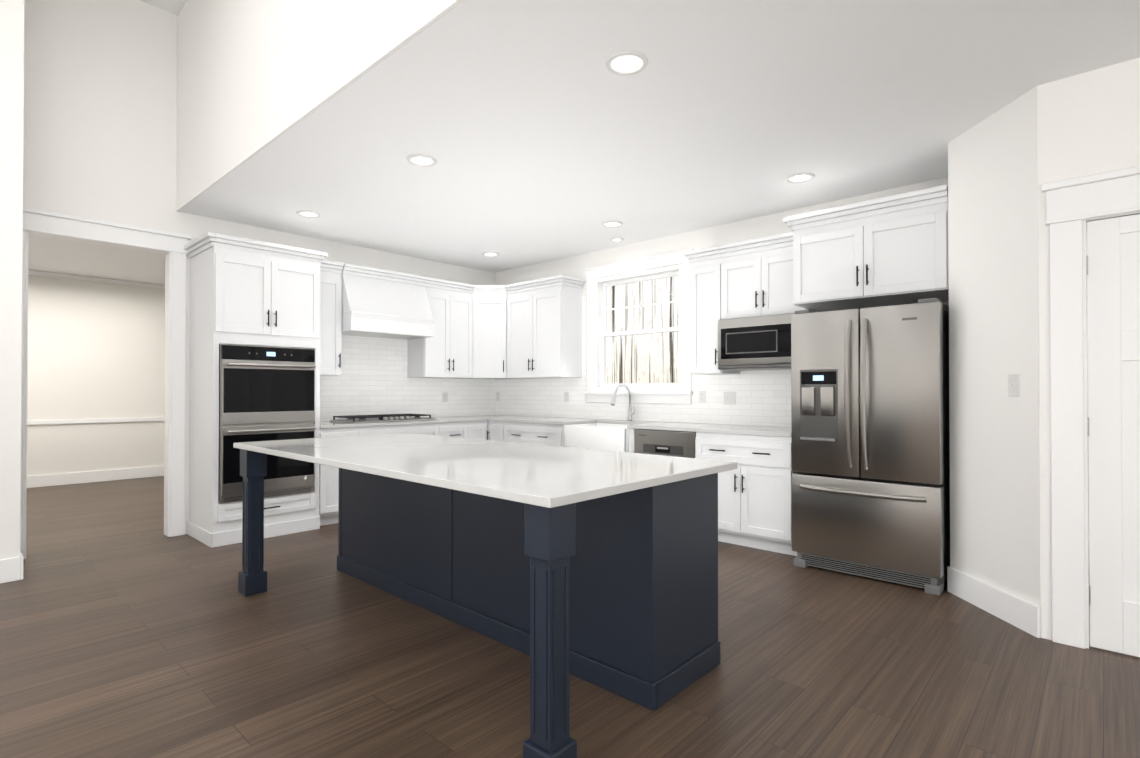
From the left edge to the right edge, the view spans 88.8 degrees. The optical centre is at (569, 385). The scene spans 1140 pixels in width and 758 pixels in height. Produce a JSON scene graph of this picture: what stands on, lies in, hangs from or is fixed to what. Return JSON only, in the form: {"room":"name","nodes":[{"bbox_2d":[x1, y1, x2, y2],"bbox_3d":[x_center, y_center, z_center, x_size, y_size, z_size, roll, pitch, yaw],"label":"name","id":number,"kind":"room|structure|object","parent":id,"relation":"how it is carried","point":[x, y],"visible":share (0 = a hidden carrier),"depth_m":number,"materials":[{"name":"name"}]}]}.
{"room":"kitchen","nodes":[
{"label":"kitchen","id":0,"kind":"room"},
{"bbox_2d":[0,0,23,559],"bbox_3d":[-5.475,-0.962,2.137,0.598,4.400,5.020,0,-1,43],"label":"wall","id":1,"kind":"structure","parent":0,"point":[11,110],"depth_m":3.74,"materials":[{"name":"white paint"}]},
{"bbox_2d":[0,554,23,583],"bbox_3d":[-5.242,1.162,1.916,0.014,0.150,5.036,0,-1,43],"label":"baseboard","id":2,"kind":"structure","parent":1,"relation":"attached to","point":[11,569],"depth_m":3.72,"materials":[{"name":"white paint"}]},
{"bbox_2d":[27,275,164,475],"bbox_3d":[-7.079,-0.089,7.123,0.120,2.740,7.200,0,-1,43],"label":"wall","id":3,"kind":"structure","parent":0,"point":[96,350],"depth_m":7.80,"materials":[{"name":"beige paint"}]},
{"bbox_2d":[27,270,164,487],"bbox_3d":[-7.012,-0.089,7.061,0.060,2.738,7.000,0,-1,43],"label":"trim","id":4,"kind":"structure","parent":3,"relation":"attached to","point":[84,477],"depth_m":7.78,"materials":[{"name":"white paint"}]},
{"bbox_2d":[140,0,186,15],"bbox_3d":[-0.688,-3.222,0.892,9.640,0.100,9.640,0,-1,43],"label":"ceiling","id":5,"kind":"structure","parent":0,"point":[174,7],"depth_m":4.79,"materials":[{"name":"paint"}]},
{"bbox_2d":[23,0,494,536],"bbox_3d":[-4.184,-0.945,4.088,0.140,4.400,9.640,0,-1,43],"label":"wall","id":6,"kind":"structure","parent":0,"point":[99,132],"depth_m":4.62,"materials":[{"name":"white paint"}]},
{"bbox_2d":[20,207,190,558],"bbox_3d":[-3.688,-0.013,4.589,0.182,2.545,1.160,0,-1,43],"label":"door frame","id":7,"kind":"structure","parent":6,"relation":"attached to","point":[60,226],"depth_m":4.87,"materials":[{"name":"white paint"}]},
{"bbox_2d":[320,264,342,375],"bbox_3d":[-2.445,-0.612,5.615,0.348,1.020,0.343,0,-1,43],"label":"upper cabinet","id":8,"kind":"object","parent":6,"relation":"attached to","point":[330,278],"depth_m":5.55,"materials":[{"name":"white paint"}]},
{"bbox_2d":[341,263,434,339],"bbox_3d":[-1.945,-0.849,6.024,0.532,0.659,0.924,0,-1,43],"label":"wood range hood","id":9,"kind":"object","parent":6,"relation":"attached to","point":[379,303],"visible":0.77,"depth_m":5.86,"materials":[{"name":"white paint"}]},
{"bbox_2d":[320,335,495,420],"bbox_3d":[-1.833,-0.079,6.527,0.006,0.876,2.520,0,-1,43],"label":"tile backsplash","id":10,"kind":"structure","parent":6,"relation":"attached to","point":[374,367],"depth_m":6.36,"materials":[{"name":"white tile"}]},
{"bbox_2d":[443,392,447,401],"bbox_3d":[-1.476,0.134,6.900,0.009,0.115,0.070,0,-1,43],"label":"electrical outlet","id":11,"kind":"object","parent":10,"relation":"attached to","point":[445,396],"visible":1,"depth_m":6.90,"materials":[{"name":"white plastic"}]},
{"bbox_2d":[407,280,471,378],"bbox_3d":[-1.445,-0.603,6.670,0.392,1.020,0.704,0,-1,43],"label":"upper cabinet","id":12,"kind":"object","parent":6,"relation":"attached to","point":[468,340],"depth_m":6.52,"materials":[{"name":"white paint"}]},
{"bbox_2d":[472,285,526,378],"bbox_3d":[-0.968,-0.600,7.019,0.622,1.020,0.683,0,-1,43],"label":"upper cabinet","id":13,"kind":"object","parent":6,"relation":"attached to","point":[489,305],"depth_m":6.80,"materials":[{"name":"white paint"}]},
{"bbox_2d":[176,0,462,210],"bbox_3d":[0.211,-2.335,1.757,9.498,1.660,0.120,0,-1,43],"label":"wall","id":14,"kind":"structure","parent":0,"point":[254,77],"depth_m":3.64,"materials":[{"name":"white paint"}]},
{"bbox_2d":[0,476,1139,757],"bbox_3d":[-2.134,1.271,2.429,14.100,0.060,10.200,0,-1,43],"label":"floor","id":15,"kind":"structure","parent":0,"point":[128,628],"depth_m":2.54,"materials":[{"name":"brown wood"}]},
{"bbox_2d":[238,449,266,595],"bbox_3d":[-1.925,0.814,3.538,0.124,0.873,0.124,0,-1,43],"label":"kitchen island leg","id":16,"kind":"object","parent":15,"relation":"on","point":[252,580],"depth_m":3.50,"materials":[{"name":"blue paint"}]},
{"bbox_2d":[184,232,327,547],"bbox_3d":[-2.719,0.038,5.056,0.692,2.450,0.944,0,-1,43],"label":"tall cabinet","id":17,"kind":"object","parent":15,"relation":"on","point":[244,291],"visible":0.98,"depth_m":4.80,"materials":[{"name":"white paint"}]},
{"bbox_2d":[218,344,315,503],"bbox_3d":[-2.673,0.301,5.006,0.667,1.257,0.739,0,-1,43],"label":"double wall oven","id":18,"kind":"object","parent":17,"relation":"in","point":[266,393],"visible":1,"depth_m":4.80,"materials":[{"name":"silver metal"}]},
{"bbox_2d":[319,427,366,525],"bbox_3d":[-2.310,0.826,5.534,0.638,0.882,0.424,0,-1,43],"label":"base cabinet","id":19,"kind":"object","parent":15,"relation":"on","point":[328,495],"depth_m":5.26,"materials":[{"name":"white paint"}]},
{"bbox_2d":[337,468,396,595],"bbox_3d":[-1.134,0.817,3.931,0.714,0.872,0.542,0,-1,43],"label":"base cabinet","id":20,"kind":"object","parent":15,"relation":"on","point":[367,516],"depth_m":3.70,"materials":[{"name":"blue paint"}]},
{"bbox_2d":[233,433,737,507],"bbox_3d":[-0.651,0.357,3.060,2.700,0.032,1.185,0,-1,43],"label":"countertop","id":21,"kind":"structure","parent":20,"relation":"on","point":[548,476],"depth_m":2.52,"materials":[{"name":"white stone"}]},
{"bbox_2d":[367,423,446,435],"bbox_3d":[-1.905,0.830,5.975,0.638,0.882,1.007,0,-1,43],"label":"base cabinet","id":22,"kind":"object","parent":15,"relation":"on","point":[440,429],"depth_m":5.87,"materials":[{"name":"white paint"}]},
{"bbox_2d":[320,415,512,428],"bbox_3d":[-1.648,0.374,6.251,0.649,0.031,2.370,0,-1,43],"label":"countertop","id":23,"kind":"structure","parent":22,"relation":"on","point":[323,424],"depth_m":5.87,"materials":[{"name":"white stone"}]},
{"bbox_2d":[330,414,437,422],"bbox_3d":[-1.896,0.328,5.968,0.530,0.052,0.914,0,-1,43],"label":"gas cooktop","id":24,"kind":"object","parent":23,"relation":"in","point":[378,418],"visible":1,"depth_m":5.81,"materials":[{"name":"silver metal"}]},
{"bbox_2d":[397,479,444,615],"bbox_3d":[-0.678,0.814,3.522,0.762,0.872,0.526,0,-1,43],"label":"base cabinet","id":25,"kind":"object","parent":15,"relation":"on","point":[420,506],"depth_m":3.31,"materials":[{"name":"blue paint"}]},
{"bbox_2d":[447,421,474,438],"bbox_3d":[-1.477,0.834,6.440,0.638,0.882,0.491,0,-1,43],"label":"base cabinet","id":26,"kind":"object","parent":15,"relation":"on","point":[454,429],"depth_m":6.32,"materials":[{"name":"white paint"}]},
{"bbox_2d":[441,488,520,651],"bbox_3d":[-0.209,0.810,3.092,0.761,0.872,0.526,0,-1,43],"label":"panel","id":27,"kind":"object","parent":15,"relation":"on","point":[481,534],"depth_m":2.93,"materials":[{"name":"blue paint"}]},
{"bbox_2d":[475,421,487,439],"bbox_3d":[-1.270,0.836,6.666,0.638,0.882,0.355,0,-1,43],"label":"base cabinet","id":28,"kind":"object","parent":15,"relation":"on","point":[481,427],"depth_m":6.51,"materials":[{"name":"white paint"}]},
{"bbox_2d":[487,421,498,440],"bbox_3d":[-0.615,0.836,6.713,0.263,0.882,0.638,0,-1,43],"label":"base cabinet","id":29,"kind":"object","parent":15,"relation":"on","point":[493,426],"depth_m":6.52,"materials":[{"name":"white paint"}]},
{"bbox_2d":[499,421,587,446],"bbox_3d":[-0.189,0.833,6.321,1.022,0.882,0.638,0,-1,43],"label":"base cabinet","id":30,"kind":"object","parent":15,"relation":"on","point":[531,433],"depth_m":6.09,"materials":[{"name":"white paint"}]},
{"bbox_2d":[488,415,791,436],"bbox_3d":[0.320,0.370,5.852,4.086,0.031,0.646,0,-1,43],"label":"countertop","id":31,"kind":"structure","parent":30,"relation":"on","point":[735,429],"depth_m":5.13,"materials":[{"name":"white stone"}]},
{"bbox_2d":[564,423,628,451],"bbox_3d":[0.385,0.520,5.662,0.750,0.273,0.510,0,-1,43],"label":"farmhouse sink","id":32,"kind":"object","parent":31,"relation":"in","point":[606,436],"visible":0.46,"depth_m":5.47,"materials":[{"name":"white ceramic"}]},
{"bbox_2d":[611,384,634,420],"bbox_3d":[0.534,0.166,5.795,0.103,0.373,0.336,0,-1,43],"label":"gooseneck faucet","id":33,"kind":"object","parent":31,"relation":"on","point":[630,413],"visible":0.98,"depth_m":5.87,"materials":[{"name":"silver metal"}]},
{"bbox_2d":[523,503,576,757],"bbox_3d":[-0.063,0.799,1.826,0.124,0.873,0.124,0,-1,43],"label":"kitchen island leg","id":34,"kind":"object","parent":15,"relation":"on","point":[549,542],"depth_m":1.79,"materials":[{"name":"blue paint"}]},
{"bbox_2d":[521,473,720,710],"bbox_3d":[0.236,0.807,2.671,0.714,0.872,0.542,0,-1,43],"label":"base cabinet","id":35,"kind":"object","parent":15,"relation":"on","point":[644,597],"depth_m":2.38,"materials":[{"name":"blue paint"}]},
{"bbox_2d":[634,429,695,457],"bbox_3d":[0.995,0.825,5.200,0.606,0.878,0.606,0,-1,43],"label":"stainless steel dishwasher","id":36,"kind":"object","parent":15,"relation":"on","point":[667,443],"visible":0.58,"depth_m":4.97,"materials":[{"name":"grey metal"}]},
{"bbox_2d":[695,432,796,555],"bbox_3d":[1.534,0.819,4.738,0.800,0.882,0.638,0,-1,43],"label":"base cabinet","id":37,"kind":"object","parent":15,"relation":"on","point":[755,499],"depth_m":4.44,"materials":[{"name":"white paint"}]},
{"bbox_2d":[791,298,949,594],"bbox_3d":[2.111,0.364,4.020,0.895,1.780,0.863,0,-1,43],"label":"refrigerator","id":38,"kind":"object","parent":15,"relation":"on","point":[870,440],"visible":0.98,"depth_m":3.69,"materials":[{"name":"silver metal"}]},
{"bbox_2d":[28,0,1139,284],"bbox_3d":[-1.719,-1.556,2.845,13.820,0.120,8.140,0,-1,43],"label":"ceiling","id":39,"kind":"structure","parent":0,"point":[537,130],"depth_m":3.27,"materials":[{"name":"paint"}]},
{"bbox_2d":[296,210,320,217],"bbox_3d":[-2.241,-1.472,4.995,0.198,0.008,0.198,0,-1,43],"label":"recessed light","id":40,"kind":"object","parent":39,"relation":"in","point":[308,214],"visible":1,"depth_m":4.99,"materials":[{"name":"white plastic"}]},
{"bbox_2d":[406,154,436,166],"bbox_3d":[-0.974,-1.481,3.831,0.198,0.008,0.198,0,-1,43],"label":"recessed light","id":41,"kind":"object","parent":39,"relation":"in","point":[421,160],"visible":0.94,"depth_m":3.83,"materials":[{"name":"white plastic"}]},
{"bbox_2d":[482,252,499,256],"bbox_3d":[-0.880,-1.459,6.461,0.198,0.008,0.198,0,-1,43],"label":"recessed light","id":42,"kind":"object","parent":39,"relation":"in","point":[491,254],"visible":1,"depth_m":6.47,"materials":[{"name":"white plastic"}]},
{"bbox_2d":[602,221,622,227],"bbox_3d":[0.387,-1.469,5.297,0.198,0.008,0.198,0,-1,43],"label":"recessed light","id":43,"kind":"object","parent":39,"relation":"in","point":[611,224],"visible":0.98,"depth_m":5.30,"materials":[{"name":"white plastic"}]},
{"bbox_2d":[610,238,623,241],"bbox_3d":[0.470,-1.464,5.845,0.148,0.008,0.148,0,-1,43],"label":"recessed light","id":44,"kind":"object","parent":39,"relation":"in","point":[616,239],"visible":1,"depth_m":5.83,"materials":[{"name":"white plastic"}]},
{"bbox_2d":[605,50,647,74],"bbox_3d":[0.262,-1.491,2.694,0.198,0.008,0.198,0,-1,43],"label":"recessed light","id":45,"kind":"object","parent":39,"relation":"in","point":[628,62],"visible":1,"depth_m":2.69,"materials":[{"name":"white plastic"}]},
{"bbox_2d":[785,173,814,182],"bbox_3d":[1.638,-1.479,4.146,0.198,0.008,0.198,0,-1,43],"label":"recessed light","id":46,"kind":"object","parent":39,"relation":"in","point":[800,177],"visible":0.98,"depth_m":4.14,"materials":[{"name":"white plastic"}]},
{"bbox_2d":[495,177,948,426],"bbox_3d":[0.993,-0.101,5.774,5.188,2.740,0.140,0,-1,43],"label":"wall","id":47,"kind":"structure","parent":0,"point":[729,233],"depth_m":5.56,"materials":[{"name":"white paint"}]},
{"bbox_2d":[505,275,585,378],"bbox_3d":[-0.296,-0.634,6.605,0.927,1.080,0.384,0,-1,43],"label":"upper cabinet","id":48,"kind":"object","parent":47,"relation":"attached to","point":[544,327],"visible":1,"depth_m":6.42,"materials":[{"name":"white paint"}]},
{"bbox_2d":[584,249,692,403],"bbox_3d":[0.705,-0.559,6.005,1.350,1.470,0.195,0,-1,43],"label":"double-hung window","id":49,"kind":"structure","parent":47,"relation":"in","point":[599,390],"depth_m":6.01,"materials":[{"name":"white paint"}]},
{"bbox_2d":[496,293,790,426],"bbox_3d":[0.536,-0.337,6.092,4.086,1.383,0.008,0,-1,43],"label":"tile backsplash","id":50,"kind":"structure","parent":47,"relation":"attached to","point":[761,399],"depth_m":5.65,"materials":[{"name":"white tile"}]},
{"bbox_2d":[496,392,499,400],"bbox_3d":[-0.916,0.133,7.412,0.070,0.115,0.009,0,-1,43],"label":"electrical outlet","id":51,"kind":"object","parent":50,"relation":"attached to","point":[497,396],"visible":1,"depth_m":7.41,"materials":[{"name":"white plastic"}]},
{"bbox_2d":[564,392,568,401],"bbox_3d":[-0.040,0.126,6.607,0.070,0.115,0.009,0,-1,43],"label":"electrical outlet","id":52,"kind":"object","parent":50,"relation":"attached to","point":[566,396],"visible":1,"depth_m":6.60,"materials":[{"name":"white plastic"}]},
{"bbox_2d":[699,391,705,402],"bbox_3d":[1.233,0.101,5.436,0.070,0.115,0.009,0,-1,43],"label":"electrical outlet","id":53,"kind":"object","parent":50,"relation":"attached to","point":[702,396],"visible":1,"depth_m":5.43,"materials":[{"name":"white plastic"}]},
{"bbox_2d":[724,392,735,404],"bbox_3d":[1.437,0.110,5.244,0.116,0.115,0.016,0,-1,43],"label":"light switch","id":54,"kind":"object","parent":50,"relation":"attached to","point":[729,398],"visible":1,"depth_m":5.24,"materials":[{"name":"white plastic"}]},
{"bbox_2d":[683,232,817,374],"bbox_3d":[1.520,-0.648,4.936,1.072,1.080,0.384,0,-1,43],"label":"upper cabinet","id":55,"kind":"object","parent":47,"relation":"attached to","point":[747,278],"visible":0.81,"depth_m":4.88,"materials":[{"name":"white paint"}]},
{"bbox_2d":[718,313,794,370],"bbox_3d":[1.621,-0.347,4.783,0.716,0.415,0.460,0,-1,43],"label":"microwave","id":56,"kind":"object","parent":55,"relation":"in","point":[756,343],"visible":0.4,"depth_m":4.68,"materials":[{"name":"silver metal"}]},
{"bbox_2d":[783,185,948,311],"bbox_3d":[2.157,-0.912,4.155,1.020,0.635,0.674,0,-1,43],"label":"upper cabinet","id":57,"kind":"object","parent":47,"relation":"attached to","point":[888,251],"visible":0.98,"depth_m":3.89,"materials":[{"name":"white paint"}]},
{"bbox_2d":[948,86,1040,637],"bbox_3d":[2.382,-0.122,3.225,0.120,2.740,0.668,0,0,-1],"label":"wall","id":58,"kind":"structure","parent":0,"point":[994,427],"depth_m":3.17,"materials":[{"name":"white paint"}]},
{"bbox_2d":[947,567,1039,637],"bbox_3d":[2.312,1.173,3.213,0.472,0.150,0.496,0,-1,43],"label":"baseboard","id":59,"kind":"structure","parent":58,"relation":"attached to","point":[1020,613],"depth_m":3.15,"materials":[{"name":"white paint"}]},
{"bbox_2d":[1008,374,1019,395],"bbox_3d":[2.322,-0.004,3.045,0.051,0.115,0.053,0,-1,43],"label":"light switch","id":60,"kind":"object","parent":58,"relation":"attached to","point":[1013,385],"visible":1,"depth_m":3.04,"materials":[{"name":"white plastic"}]},
{"bbox_2d":[1038,58,1139,639],"bbox_3d":[3.830,-0.136,1.590,3.968,2.740,0.120,0,-1,43],"label":"wall","id":61,"kind":"structure","parent":0,"point":[1089,123],"depth_m":2.82,"materials":[{"name":"white paint"}]},
{"bbox_2d":[1041,166,1139,656],"bbox_3d":[2.796,0.124,2.504,1.180,2.235,0.166,0,-1,43],"label":"door frame","id":62,"kind":"structure","parent":61,"relation":"attached to","point":[1095,287],"depth_m":2.75,"materials":[{"name":"white paint"}]},
{"label":"outside","id":63,"kind":"structure","parent":0,"visible":0},
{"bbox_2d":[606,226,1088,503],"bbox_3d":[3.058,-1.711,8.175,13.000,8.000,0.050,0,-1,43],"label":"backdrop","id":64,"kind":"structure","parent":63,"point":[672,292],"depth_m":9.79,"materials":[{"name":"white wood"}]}
]}

